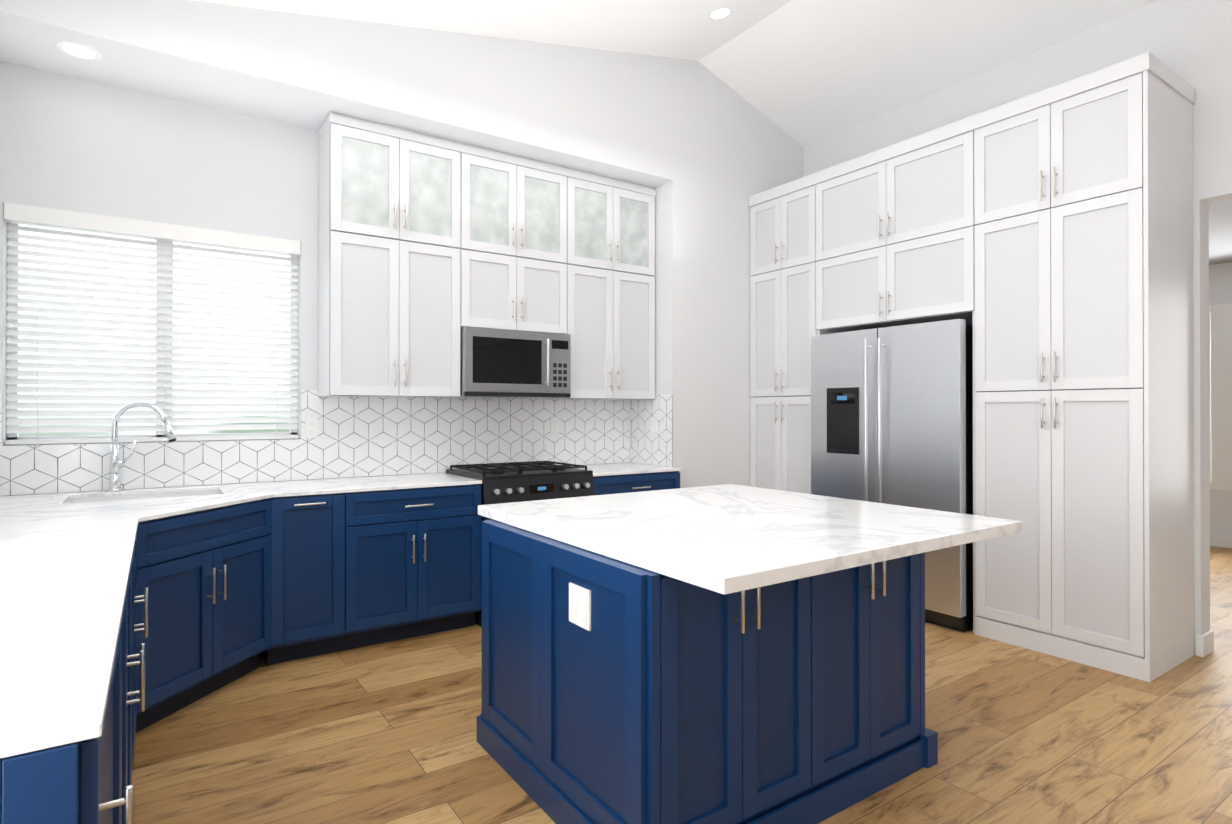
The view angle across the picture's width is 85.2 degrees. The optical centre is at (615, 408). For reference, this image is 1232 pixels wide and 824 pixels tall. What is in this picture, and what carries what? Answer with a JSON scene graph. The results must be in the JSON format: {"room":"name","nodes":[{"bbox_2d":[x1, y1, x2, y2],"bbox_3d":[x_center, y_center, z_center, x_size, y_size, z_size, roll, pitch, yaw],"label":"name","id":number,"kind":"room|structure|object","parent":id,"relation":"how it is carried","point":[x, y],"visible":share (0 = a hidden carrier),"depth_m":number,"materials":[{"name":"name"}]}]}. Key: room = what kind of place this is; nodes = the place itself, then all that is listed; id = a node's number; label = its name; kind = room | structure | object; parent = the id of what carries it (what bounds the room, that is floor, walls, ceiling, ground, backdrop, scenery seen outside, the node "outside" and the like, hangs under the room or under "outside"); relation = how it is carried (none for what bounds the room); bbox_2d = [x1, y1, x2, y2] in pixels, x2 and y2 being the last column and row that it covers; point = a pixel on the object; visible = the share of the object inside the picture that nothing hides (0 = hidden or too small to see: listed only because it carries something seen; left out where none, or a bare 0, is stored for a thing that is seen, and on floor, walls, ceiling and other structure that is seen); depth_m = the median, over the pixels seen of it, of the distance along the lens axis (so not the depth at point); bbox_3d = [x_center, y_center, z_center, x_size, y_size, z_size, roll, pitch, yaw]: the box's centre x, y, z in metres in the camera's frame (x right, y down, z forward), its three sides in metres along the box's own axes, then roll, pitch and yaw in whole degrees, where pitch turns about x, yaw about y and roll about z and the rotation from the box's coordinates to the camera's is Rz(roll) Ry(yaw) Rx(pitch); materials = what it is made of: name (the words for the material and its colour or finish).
{"room":"kitchen","nodes":[
{"label":"kitchen","id":0,"kind":"room"},
{"bbox_2d":[0,62,629,495],"bbox_3d":[-1.519,-0.185,4.410,3.850,3.030,0.150,0,0,-34],"label":"wall","id":1,"kind":"structure","parent":0,"point":[74,144],"depth_m":3.65,"materials":[{"name":"white paint"}]},
{"bbox_2d":[7,223,297,444],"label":"window","id":2,"kind":"structure","parent":1,"relation":"in","point":[12,436],"depth_m":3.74,"materials":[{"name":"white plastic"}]},
{"bbox_2d":[4,202,300,443],"bbox_3d":[-2.478,-0.415,3.699,1.335,1.191,0.082,0,0,-34],"label":"window blinds","id":3,"kind":"object","parent":2,"relation":"attached to","point":[67,220],"visible":0.92,"depth_m":3.65,"materials":[{"name":"white plastic"}]},
{"bbox_2d":[0,390,672,495],"bbox_3d":[-1.322,0.162,4.120,3.846,0.542,0.548,0,0,-34],"label":"tile backsplash","id":4,"kind":"structure","parent":1,"relation":"attached to","point":[341,437],"depth_m":4.32,"materials":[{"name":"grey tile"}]},
{"bbox_2d":[318,112,465,397],"bbox_3d":[-1.404,-0.874,4.183,0.780,1.605,0.342,0,0,-34],"label":"upper cabinet","id":5,"kind":"object","parent":1,"relation":"attached to","point":[429,246],"depth_m":4.02,"materials":[{"name":"white paint"}]},
{"bbox_2d":[466,144,577,335],"bbox_3d":[-0.760,-1.097,4.624,0.902,1.155,0.342,0,0,-34],"label":"upper cabinet","id":6,"kind":"object","parent":1,"relation":"attached to","point":[522,213],"depth_m":4.50,"materials":[{"name":"white paint"}]},
{"bbox_2d":[460,327,570,397],"bbox_3d":[-0.731,-0.295,4.577,0.772,0.441,0.444,0,0,-34],"label":"microwave","id":7,"kind":"object","parent":6,"relation":"attached to","point":[498,363],"visible":1,"depth_m":4.40,"materials":[{"name":"silver metal"}]},
{"bbox_2d":[544,170,655,399],"bbox_3d":[-0.116,-0.870,5.063,0.780,1.605,0.342,0,0,-34],"label":"upper cabinet","id":8,"kind":"object","parent":1,"relation":"attached to","point":[613,349],"depth_m":4.93,"materials":[{"name":"white paint"}]},
{"bbox_2d":[0,0,672,187],"bbox_3d":[-1.364,-2.336,4.191,3.850,1.270,0.700,0,0,-34],"label":"soffit","id":9,"kind":"structure","parent":0,"point":[607,113],"depth_m":3.83,"materials":[{"name":"white paint"}]},
{"bbox_2d":[56,40,101,59],"bbox_3d":[-2.557,-1.704,3.192,0.170,0.010,0.170,0,0,-34],"label":"recessed light","id":10,"kind":"object","parent":9,"relation":"attached to","point":[78,50],"visible":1,"depth_m":3.18,"materials":[{"name":"white paint"}]},
{"bbox_2d":[188,0,1159,146],"bbox_3d":[1.308,-2.361,1.566,5.600,1.121,8.050,0,0,-34],"label":"ceiling","id":11,"kind":"structure","parent":0,"point":[802,73],"depth_m":4.42,"materials":[{"name":"white paint"}]},
{"bbox_2d":[707,6,732,19],"bbox_3d":[0.681,-2.582,4.379,0.168,0.042,0.170,0,0,-34],"label":"recessed light","id":12,"kind":"object","parent":11,"relation":"in","point":[719,13],"visible":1,"depth_m":4.37,"materials":[{"name":"white paint"}]},
{"bbox_2d":[132,546,1231,823],"bbox_3d":[2.898,1.383,2.637,9.550,0.120,8.150,0,0,-34],"label":"floor","id":13,"kind":"structure","parent":0,"point":[386,732],"depth_m":2.63,"materials":[{"name":"brown wood"}]},
{"bbox_2d":[0,722,140,823],"bbox_3d":[-1.158,0.880,1.047,0.648,0.872,0.778,0,0,-34],"label":"base cabinet","id":14,"kind":"object","parent":13,"relation":"on","point":[86,778],"depth_m":0.88,"materials":[{"name":"blue wood"}]},
{"bbox_2d":[0,474,481,749],"bbox_3d":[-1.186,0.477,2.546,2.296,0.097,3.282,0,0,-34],"label":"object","id":15,"kind":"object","parent":14,"relation":"on","point":[117,607],"depth_m":3.03,"materials":[{"name":"blue wood"}]},
{"bbox_2d":[108,402,175,489],"bbox_3d":[-2.491,0.199,3.522,0.297,0.466,0.148,0,0,-34],"label":"faucet","id":16,"kind":"object","parent":15,"relation":"on","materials":[{"name":"silver metal"}]},
{"bbox_2d":[66,490,221,502],"bbox_3d":[-2.349,0.550,3.361,0.664,0.226,0.424,0,0,-34],"label":"sink","id":17,"kind":"object","parent":15,"relation":"in","point":[113,495],"depth_m":3.47,"materials":[{"name":"white"}]},
{"bbox_2d":[446,461,594,626],"bbox_3d":[-0.631,0.858,4.463,0.778,0.945,0.717,0,0,-34],"label":"range","id":18,"kind":"object","parent":13,"relation":"on","point":[509,482],"visible":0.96,"depth_m":4.25,"materials":[{"name":"black metal"}]},
{"bbox_2d":[571,463,680,494],"bbox_3d":[-0.011,0.885,4.928,0.762,0.894,0.680,0,0,-34],"label":"base cabinet","id":19,"kind":"object","parent":13,"relation":"on","point":[614,478],"visible":0.29,"depth_m":4.72,"materials":[{"name":"blue wood"}]},
{"bbox_2d":[477,516,937,823],"bbox_3d":[0.319,0.885,2.575,1.360,0.874,1.152,0,0,-34],"label":"kitchen island","id":20,"kind":"object","parent":13,"relation":"on","point":[728,654],"depth_m":2.09,"materials":[{"name":"blue paint"}]},
{"bbox_2d":[478,484,1021,595],"bbox_3d":[0.439,0.461,2.602,1.455,0.111,1.480,0,0,-34],"label":"island countertop","id":21,"kind":"structure","parent":20,"relation":"on","point":[727,539],"depth_m":2.25,"materials":[{"name":"white stone"}]},
{"bbox_2d":[811,319,972,631],"bbox_3d":[1.974,0.405,4.541,0.791,1.850,1.080,0,0,-34],"label":"fridge","id":22,"kind":"object","parent":13,"relation":"on","point":[892,415],"visible":0.65,"depth_m":4.19,"materials":[{"name":"silver metal"}]},
{"bbox_2d":[749,52,1194,681],"bbox_3d":[2.086,-0.192,4.503,0.685,3.045,2.656,0,0,-34],"label":"pantry","id":23,"kind":"object","parent":13,"relation":"on","point":[1041,242],"visible":0.9,"depth_m":3.61,"materials":[{"name":"white paint"}]},
{"bbox_2d":[630,58,802,487],"bbox_3d":[0.886,-0.815,5.723,1.600,4.300,0.700,0,0,-34],"label":"wall","id":24,"kind":"structure","parent":0,"point":[733,151],"depth_m":5.19,"materials":[{"name":"white paint"}]},
{"bbox_2d":[803,0,1231,654],"bbox_3d":[3.713,-0.827,2.870,0.150,4.300,7.200,0,0,-34],"label":"wall","id":25,"kind":"structure","parent":0,"point":[1165,32],"depth_m":3.67,"materials":[{"name":"white paint"}]},
{"bbox_2d":[1196,534,1231,656],"bbox_3d":[5.080,1.274,4.129,3.864,0.110,7.750,0,0,-34],"label":"baseboard","id":26,"kind":"structure","parent":25,"relation":"attached to","point":[1204,644],"depth_m":3.63,"materials":[{"name":"white paint"}]},
{"bbox_2d":[1209,262,1231,536],"bbox_3d":[6.694,-0.134,5.329,0.150,2.935,7.900,0,0,-34],"label":"wall","id":27,"kind":"structure","parent":0,"point":[1220,283],"depth_m":6.46,"materials":[{"name":"white paint"}]},
{"bbox_2d":[1209,304,1219,489],"bbox_3d":[5.500,-0.105,6.898,0.050,1.790,1.100,0,0,-34],"label":"window","id":28,"kind":"structure","parent":27,"relation":"in","point":[1214,379],"depth_m":6.48,"materials":[{"name":"white paint"}]},
{"bbox_2d":[1220,303,1231,490],"bbox_3d":[6.117,-0.109,5.994,0.050,1.790,1.090,0,0,-34],"label":"window","id":29,"kind":"structure","parent":27,"relation":"in","point":[1226,396],"depth_m":6.41,"materials":[{"name":"white paint"}]},
{"bbox_2d":[1209,200,1231,264],"bbox_3d":[5.105,-1.506,4.248,3.700,0.200,7.900,0,0,-34],"label":"ceiling","id":30,"kind":"structure","parent":0,"point":[1220,232],"depth_m":5.34,"materials":[{"name":"grey paint"}]}
]}

